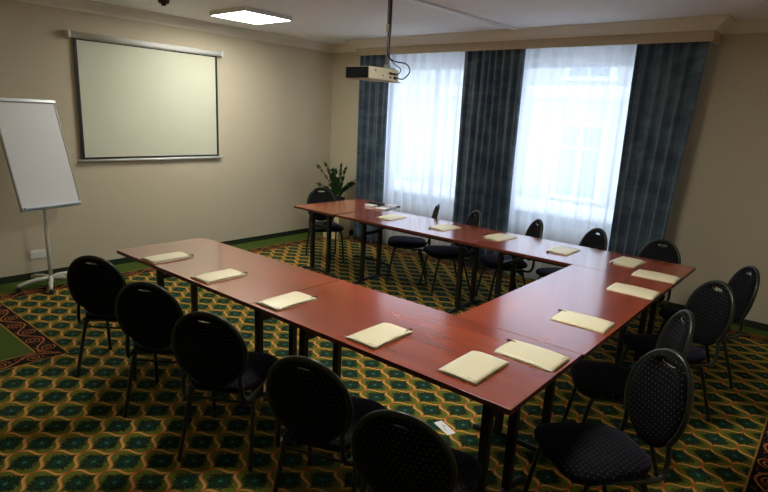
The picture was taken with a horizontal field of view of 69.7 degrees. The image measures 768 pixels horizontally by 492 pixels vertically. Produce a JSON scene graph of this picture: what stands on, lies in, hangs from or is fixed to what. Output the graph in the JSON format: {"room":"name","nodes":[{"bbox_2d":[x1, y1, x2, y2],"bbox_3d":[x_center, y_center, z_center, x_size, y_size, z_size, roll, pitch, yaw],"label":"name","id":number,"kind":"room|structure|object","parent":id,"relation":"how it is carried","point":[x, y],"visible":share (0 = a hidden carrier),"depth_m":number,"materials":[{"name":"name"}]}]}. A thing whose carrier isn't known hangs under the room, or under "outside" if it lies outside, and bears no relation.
{"room":"conference room","nodes":[
{"label":"conference room","id":0,"kind":"room"},
{"bbox_2d":[0,0,332,277],"bbox_3d":[-2.476,-1.263,6.594,0.180,2.740,5.650,13,17,38],"label":"wall","id":1,"kind":"structure","parent":0,"point":[275,100],"depth_m":6.57,"materials":[{"name":"paint"}]},
{"bbox_2d":[30,249,45,258],"bbox_3d":[-3.497,0.082,5.576,0.015,0.084,0.144,13,17,38],"label":"wall outlet","id":2,"kind":"object","parent":1,"relation":"attached to","point":[34,254],"visible":1,"depth_m":5.57,"materials":[{"name":"white plastic"}]},
{"bbox_2d":[65,30,222,163],"bbox_3d":[-2.563,-1.588,6.180,0.076,1.330,1.748,13,17,38],"label":"projection screen","id":3,"kind":"object","parent":1,"relation":"attached to","point":[138,100],"visible":1,"depth_m":6.09,"materials":[{"name":"white fabric"}]},
{"bbox_2d":[0,228,308,283],"bbox_3d":[-2.521,0.067,6.777,0.012,0.065,5.120,13,17,38],"label":"baseboard","id":4,"kind":"structure","parent":1,"relation":"attached to","point":[9,279],"depth_m":6.29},
{"bbox_2d":[14,0,767,52],"bbox_3d":[-0.491,-1.791,3.491,6.500,0.102,6.900,13,17,38],"label":"trim","id":5,"kind":"structure","parent":1,"relation":"attached to","point":[723,24],"depth_m":5.76,"materials":[{"name":"paint"}]},
{"bbox_2d":[346,64,400,82],"bbox_3d":[-0.099,-1.440,4.568,0.295,0.143,0.399,13,17,38],"label":"projector","id":6,"kind":"object","parent":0,"point":[366,73],"visible":1,"depth_m":4.46,"materials":[{"name":"beige plastic"}]},
{"bbox_2d":[346,66,368,77],"bbox_3d":[-0.218,-1.395,4.422,0.240,0.084,0.014,13,17,38],"label":"vent grille","id":7,"kind":"object","parent":6,"relation":"attached to","point":[351,71],"depth_m":4.41,"materials":[{"name":"black plastic"}]},
{"bbox_2d":[0,232,767,491],"bbox_3d":[-0.619,0.823,4.107,6.500,0.001,6.900,13,17,38],"label":"floor","id":8,"kind":"structure","parent":0,"point":[61,431],"depth_m":3.43,"materials":[{"name":"carpet"}]},
{"bbox_2d":[0,97,80,294],"bbox_3d":[-3.230,-0.469,5.184,0.556,1.771,0.604,9,14,24],"label":"flip chart","id":9,"kind":"object","parent":8,"relation":"on","point":[31,135],"visible":0.88,"depth_m":5.07,"materials":[{"name":"grey metal"}]},
{"bbox_2d":[24,201,80,209],"bbox_3d":[-3.058,-0.379,5.108,0.033,0.026,0.540,9,14,24],"label":"tray","id":10,"kind":"object","parent":9,"relation":"on","point":[42,205],"depth_m":5.07,"materials":[{"name":"white metal"}]},
{"bbox_2d":[67,255,136,380],"bbox_3d":[-1.807,0.414,3.722,0.432,0.859,0.550,3,13,1],"label":"chair","id":11,"kind":"object","parent":8,"relation":"on","point":[96,287],"visible":0.72,"depth_m":3.46,"materials":[{"name":"fabric"}]},
{"bbox_2d":[115,281,191,422],"bbox_3d":[-1.283,0.545,3.275,0.432,0.859,0.550,3,13,2],"label":"chair","id":12,"kind":"object","parent":8,"relation":"on","point":[149,317],"visible":0.67,"depth_m":3.01,"materials":[{"name":"fabric"}]},
{"bbox_2d":[171,311,282,471],"bbox_3d":[-0.815,0.659,2.885,0.432,0.859,0.550,5,13,7],"label":"chair","id":13,"kind":"object","parent":8,"relation":"on","point":[216,357],"visible":0.93,"depth_m":2.65,"materials":[{"name":"fabric"}]},
{"bbox_2d":[117,237,339,408],"bbox_3d":[-1.122,0.483,3.836,1.565,0.743,0.700,13,17,38],"label":"conference table","id":14,"kind":"object","parent":8,"relation":"on","point":[266,278],"visible":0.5,"depth_m":3.61,"materials":[{"name":"brown wood"}]},
{"bbox_2d":[140,252,191,263],"bbox_3d":[-1.512,0.075,3.833,0.190,0.014,0.284,13,17,38],"label":"folder","id":15,"kind":"object","parent":14,"relation":"on","point":[155,259],"visible":1,"depth_m":3.80,"materials":[{"name":"beige paper"}]},
{"bbox_2d":[191,269,245,283],"bbox_3d":[-1.042,0.183,3.470,0.190,0.014,0.284,13,17,38],"label":"folder","id":16,"kind":"object","parent":14,"relation":"on","point":[216,276],"visible":1,"depth_m":3.44,"materials":[{"name":"beige paper"}]},
{"bbox_2d":[266,355,383,491],"bbox_3d":[-0.250,0.787,2.459,0.432,0.859,0.550,7,14,17],"label":"chair","id":17,"kind":"object","parent":8,"relation":"on","point":[315,408],"visible":0.82,"depth_m":2.21,"materials":[{"name":"fabric"}]},
{"bbox_2d":[305,187,344,263],"bbox_3d":[-0.742,-0.267,6.832,0.432,0.859,0.550,-1,14,-17],"label":"chair","id":18,"kind":"object","parent":8,"relation":"on","point":[327,195],"visible":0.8,"depth_m":6.94,"materials":[{"name":"fabric"}]},
{"bbox_2d":[316,161,355,239],"bbox_3d":[-0.684,-0.661,7.977,0.539,1.106,0.485,11,15,31],"label":"potted plant","id":19,"kind":"object","parent":8,"relation":"on","point":[336,185],"visible":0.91,"depth_m":7.93,"materials":[{"name":"green plant"}]},
{"bbox_2d":[294,198,399,278],"bbox_3d":[-0.428,-0.106,6.481,0.660,0.743,1.080,14,17,40],"label":"conference table","id":20,"kind":"object","parent":8,"relation":"on","point":[330,209],"visible":0.67,"depth_m":6.21,"materials":[{"name":"brown wood"}]},
{"bbox_2d":[365,204,376,206],"bbox_3d":[-0.150,-0.472,6.417,0.140,0.022,0.070,14,17,40],"label":"pack","id":21,"kind":"object","parent":20,"relation":"on","point":[368,205],"visible":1,"depth_m":6.39},
{"bbox_2d":[368,201,384,205],"bbox_3d":[-0.089,-0.500,6.525,0.200,0.034,0.070,11,15,31],"label":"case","id":22,"kind":"object","parent":20,"relation":"on","point":[369,202],"visible":0.89,"depth_m":6.49,"materials":[{"name":"black plastic"}]},
{"bbox_2d":[374,205,396,209],"bbox_3d":[0.021,-0.438,6.324,0.150,0.014,0.240,11,16,33],"label":"notebook","id":23,"kind":"object","parent":20,"relation":"on","point":[386,207],"visible":1,"depth_m":6.30,"materials":[{"name":"white paper"}]},
{"bbox_2d":[386,204,439,283],"bbox_3d":[0.318,-0.057,6.160,0.550,0.859,0.432,4,13,3],"label":"chair","id":24,"kind":"object","parent":8,"relation":"on","point":[403,242],"visible":0.83,"depth_m":6.03,"materials":[{"name":"fabric"}]},
{"bbox_2d":[250,280,581,491],"bbox_3d":[0.077,0.771,2.863,1.568,0.743,0.700,13,17,38],"label":"conference table","id":25,"kind":"object","parent":8,"relation":"on","point":[341,309],"visible":0.77,"depth_m":2.64,"materials":[{"name":"brown wood"}]},
{"bbox_2d":[255,291,316,310],"bbox_3d":[-0.544,0.301,3.074,0.190,0.014,0.284,13,17,37],"label":"folder","id":26,"kind":"object","parent":25,"relation":"on","point":[285,301],"visible":1,"depth_m":3.04,"materials":[{"name":"beige paper"}]},
{"bbox_2d":[344,322,412,349],"bbox_3d":[-0.023,0.425,2.657,0.190,0.014,0.284,13,17,38],"label":"folder","id":27,"kind":"object","parent":25,"relation":"on","point":[382,334],"visible":1,"depth_m":2.63,"materials":[{"name":"beige paper"}]},
{"bbox_2d":[437,351,508,385],"bbox_3d":[0.385,0.513,2.365,0.190,0.014,0.284,13,17,38],"label":"folder","id":28,"kind":"object","parent":25,"relation":"on","point":[474,367],"visible":1,"depth_m":2.34,"materials":[{"name":"beige paper"}]},
{"bbox_2d":[494,339,569,372],"bbox_3d":[0.671,0.494,2.507,0.284,0.014,0.190,14,17,39],"label":"folder","id":29,"kind":"object","parent":25,"relation":"on","point":[536,356],"visible":1,"depth_m":2.49,"materials":[{"name":"beige paper"}]},
{"bbox_2d":[351,409,482,491],"bbox_3d":[0.129,0.893,2.091,0.432,0.859,0.550,8,14,21],"label":"chair","id":30,"kind":"object","parent":8,"relation":"on","point":[392,450],"visible":1,"depth_m":1.81,"materials":[{"name":"fabric"}]},
{"bbox_2d":[336,209,507,313],"bbox_3d":[0.327,0.133,5.620,1.620,0.743,0.700,13,17,38],"label":"conference table","id":31,"kind":"object","parent":8,"relation":"on","point":[416,225],"visible":0.87,"depth_m":5.39,"materials":[{"name":"brown wood"}]},
{"bbox_2d":[378,214,406,220],"bbox_3d":[0.081,-0.301,5.757,0.190,0.014,0.284,12,16,34],"label":"folder","id":32,"kind":"object","parent":31,"relation":"on","point":[390,217],"visible":1,"depth_m":5.73,"materials":[{"name":"beige paper"}]},
{"bbox_2d":[430,224,460,230],"bbox_3d":[0.591,-0.182,5.358,0.190,0.014,0.284,14,17,40],"label":"folder","id":33,"kind":"object","parent":31,"relation":"on","point":[442,227],"visible":1,"depth_m":5.33,"materials":[{"name":"beige paper"}]},
{"bbox_2d":[434,421,454,434],"bbox_3d":[0.357,1.071,3.249,0.056,0.002,0.144,-4,15,-28],"label":"paper card","id":34,"kind":"object","parent":8,"relation":"on","point":[440,424],"visible":1,"depth_m":3.25,"materials":[{"name":"white paper"}]},
{"bbox_2d":[419,210,480,295],"bbox_3d":[0.707,0.045,5.806,0.550,0.859,0.432,0,14,-13],"label":"chair","id":35,"kind":"object","parent":8,"relation":"on","point":[444,252],"visible":0.71,"depth_m":5.71,"materials":[{"name":"fabric"}]},
{"bbox_2d":[475,219,542,301],"bbox_3d":[1.252,0.147,5.485,0.550,0.859,0.432,1,13,-6],"label":"chair","id":36,"kind":"object","parent":8,"relation":"on","point":[535,229],"visible":0.63,"depth_m":5.37,"materials":[{"name":"fabric"}]},
{"bbox_2d":[457,264,671,459],"bbox_3d":[1.164,0.683,3.460,0.700,0.743,1.619,13,17,38],"label":"conference table","id":37,"kind":"object","parent":8,"relation":"on","point":[527,311],"visible":0.56,"depth_m":3.19,"materials":[{"name":"brown wood"}]},
{"bbox_2d":[550,310,614,333],"bbox_3d":[1.071,0.403,2.973,0.284,0.014,0.190,13,17,37],"label":"folder","id":38,"kind":"object","parent":37,"relation":"on","point":[580,320],"visible":1,"depth_m":2.95,"materials":[{"name":"beige paper"}]},
{"bbox_2d":[606,283,660,299],"bbox_3d":[1.617,0.289,3.573,0.284,0.014,0.190,13,17,38],"label":"folder","id":39,"kind":"object","parent":37,"relation":"on","point":[632,290],"visible":1,"depth_m":3.55,"materials":[{"name":"beige paper"}]},
{"bbox_2d":[536,228,607,278],"bbox_3d":[1.723,0.257,5.117,0.550,0.859,0.432,-1,14,-16],"label":"chair","id":40,"kind":"object","parent":8,"relation":"on","point":[590,239],"visible":0.36,"depth_m":5.11,"materials":[{"name":"fabric"}]},
{"bbox_2d":[470,233,695,367],"bbox_3d":[1.567,0.431,4.615,1.618,0.743,0.700,13,17,38],"label":"conference table","id":41,"kind":"object","parent":8,"relation":"on","point":[522,247],"visible":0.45,"depth_m":4.47,"materials":[{"name":"brown wood"}]},
{"bbox_2d":[482,233,516,241],"bbox_3d":[1.057,-0.082,5.029,0.284,0.014,0.190,-9,18,-41],"label":"folder","id":42,"kind":"object","parent":41,"relation":"on","point":[498,237],"visible":1,"depth_m":5.00,"materials":[{"name":"beige paper"}]},
{"bbox_2d":[546,245,580,255],"bbox_3d":[1.505,0.036,4.623,0.190,0.014,0.284,13,17,38],"label":"folder","id":43,"kind":"object","parent":41,"relation":"on","point":[562,250],"visible":1,"depth_m":4.59,"materials":[{"name":"beige paper"}]},
{"bbox_2d":[609,256,646,267],"bbox_3d":[1.922,0.123,4.338,0.190,0.014,0.284,15,18,42],"label":"folder","id":44,"kind":"object","parent":41,"relation":"on","point":[624,261],"visible":1,"depth_m":4.31,"materials":[{"name":"beige paper"}]},
{"bbox_2d":[631,269,680,283],"bbox_3d":[1.952,0.215,3.956,0.284,0.014,0.190,13,17,38],"label":"folder","id":45,"kind":"object","parent":41,"relation":"on","point":[653,275],"visible":1,"depth_m":3.94,"materials":[{"name":"beige paper"}]},
{"bbox_2d":[523,348,693,491],"bbox_3d":[0.960,0.864,2.384,0.550,0.859,0.432,0,14,-11],"label":"chair","id":46,"kind":"object","parent":8,"relation":"on","point":[658,395],"visible":1,"depth_m":2.32,"materials":[{"name":"fabric"}]},
{"bbox_2d":[561,309,694,476],"bbox_3d":[1.315,0.732,3.017,0.550,0.859,0.432,5,14,11],"label":"chair","id":47,"kind":"object","parent":8,"relation":"on","point":[596,380],"visible":0.56,"depth_m":2.93,"materials":[{"name":"fabric"}]},
{"bbox_2d":[637,239,680,329],"bbox_3d":[2.176,0.384,4.673,0.550,0.859,0.432,-7,16,-35],"label":"chair","id":48,"kind":"object","parent":8,"relation":"on","point":[653,250],"visible":0.37,"depth_m":4.70,"materials":[{"name":"fabric"}]},
{"bbox_2d":[618,280,734,421],"bbox_3d":[1.854,0.638,3.530,0.550,0.859,0.432,0,13,-10],"label":"chair","id":49,"kind":"object","parent":8,"relation":"on","point":[713,310],"visible":0.74,"depth_m":3.47,"materials":[{"name":"fabric"}]},
{"bbox_2d":[657,265,759,388],"bbox_3d":[2.347,0.540,4.046,0.550,0.859,0.432,5,13,7],"label":"chair","id":50,"kind":"object","parent":8,"relation":"on","point":[744,285],"visible":0.47,"depth_m":3.92,"materials":[{"name":"fabric"}]},
{"bbox_2d":[90,0,767,43],"bbox_3d":[-0.431,-1.927,3.526,6.860,0.150,7.430,13,17,38],"label":"ceiling","id":51,"kind":"structure","parent":0,"point":[324,21],"depth_m":5.24,"materials":[{"name":"paint"}]},
{"bbox_2d":[158,0,169,5],"bbox_3d":[-2.089,-2.306,5.228,0.110,0.050,0.110,13,17,38],"label":"ceiling sensor","id":52,"kind":"object","parent":51,"relation":"attached to","point":[162,2],"visible":1,"depth_m":5.20,"materials":[{"name":"brown plastic"}]},
{"bbox_2d":[209,6,291,24],"bbox_3d":[-1.381,-2.393,5.736,0.600,0.045,0.600,13,17,38],"label":"ceiling light","id":53,"kind":"object","parent":51,"relation":"attached to","point":[246,14],"visible":1,"depth_m":5.64,"materials":[{"name":"white plastic"}]},
{"bbox_2d":[212,11,289,23],"bbox_3d":[-1.382,-2.378,5.740,0.576,0.010,0.576,13,17,38],"label":"diffuser","id":54,"kind":"object","parent":53,"relation":"attached to","point":[253,17],"depth_m":5.67,"materials":[{"name":"white plastic"}]},
{"bbox_2d":[386,0,391,64],"bbox_3d":[0.040,-1.789,4.567,0.120,0.550,0.120,13,17,38],"label":"pole","id":55,"kind":"object","parent":51,"relation":"attached to","point":[388,9],"visible":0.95,"depth_m":4.55,"materials":[{"name":"grey metal"}]},
{"bbox_2d":[387,0,400,73],"bbox_3d":[0.084,-1.730,4.530,0.106,0.620,0.104,13,17,38],"label":"cable","id":56,"kind":"object","parent":55,"relation":"attached to","point":[390,0],"visible":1,"depth_m":4.56,"materials":[{"name":"black plastic"}]},
{"bbox_2d":[388,0,409,79],"bbox_3d":[0.137,-1.710,4.538,0.192,0.657,0.054,3,13,1],"label":"cable","id":57,"kind":"object","parent":55,"relation":"attached to","point":[391,0],"visible":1,"depth_m":4.58,"materials":[{"name":"black plastic"}]},
{"bbox_2d":[410,0,516,30],"bbox_3d":[0.452,-2.102,4.827,0.036,0.022,2.810,14,18,40],"label":"duct","id":58,"kind":"object","parent":51,"relation":"attached to","point":[417,1],"visible":1,"depth_m":5.11,"materials":[{"name":"white plastic"}]},
{"bbox_2d":[329,32,767,323],"bbox_3d":[1.781,-1.037,6.516,6.500,2.740,0.350,13,17,38],"label":"wall","id":59,"kind":"structure","parent":0,"point":[717,224],"depth_m":5.16,"materials":[{"name":"paint"}]},
{"bbox_2d":[356,30,720,55],"bbox_3d":[1.343,-2.298,6.224,4.270,0.195,0.285,13,17,38],"label":"trim","id":60,"kind":"structure","parent":59,"relation":"attached to","point":[714,36],"depth_m":5.67,"materials":[{"name":"paint"}]},
{"bbox_2d":[349,230,767,330],"bbox_3d":[1.601,0.290,6.686,6.476,0.065,0.012,13,17,38],"label":"baseboard","id":61,"kind":"structure","parent":59,"relation":"attached to","point":[748,323],"depth_m":5.20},
{"bbox_3d":[1.325,-2.263,6.213,4.210,0.020,0.115,13,17,38],"label":"rail","id":62,"kind":"object","parent":59,"relation":"attached to","visible":0},
{"bbox_2d":[354,55,389,243],"bbox_3d":[-0.178,-1.320,7.601,0.507,2.592,0.083,13,17,38],"label":"curtain","id":63,"kind":"object","parent":62,"relation":"hanging from","point":[373,96],"visible":0.75,"depth_m":7.57,"materials":[{"name":"blue fabric"}]},
{"bbox_2d":[382,51,464,253],"bbox_3d":[0.439,-1.196,7.196,1.562,2.590,0.050,13,17,38],"label":"sheer curtain","id":64,"kind":"object","parent":62,"relation":"hanging from","point":[424,109],"visible":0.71,"depth_m":7.10,"materials":[{"name":"white fabric"}]},
{"bbox_2d":[449,49,525,273],"bbox_3d":[1.175,-0.996,6.503,0.784,2.592,0.091,13,17,38],"label":"curtain","id":65,"kind":"object","parent":62,"relation":"hanging from","point":[492,79],"visible":0.76,"depth_m":6.43,"materials":[{"name":"blue fabric"}]},
{"bbox_2d":[504,44,636,279],"bbox_3d":[1.935,-0.837,5.982,1.582,2.590,0.044,13,17,38],"label":"sheer curtain","id":66,"kind":"object","parent":62,"relation":"hanging from","point":[574,103],"visible":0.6,"depth_m":5.89,"materials":[{"name":"white fabric"}]},
{"bbox_2d":[608,41,709,308],"bbox_3d":[2.594,-0.655,5.352,0.619,2.592,0.088,13,17,38],"label":"curtain","id":67,"kind":"object","parent":62,"relation":"hanging from","point":[666,78],"visible":0.75,"depth_m":5.29,"materials":[{"name":"blue fabric"}]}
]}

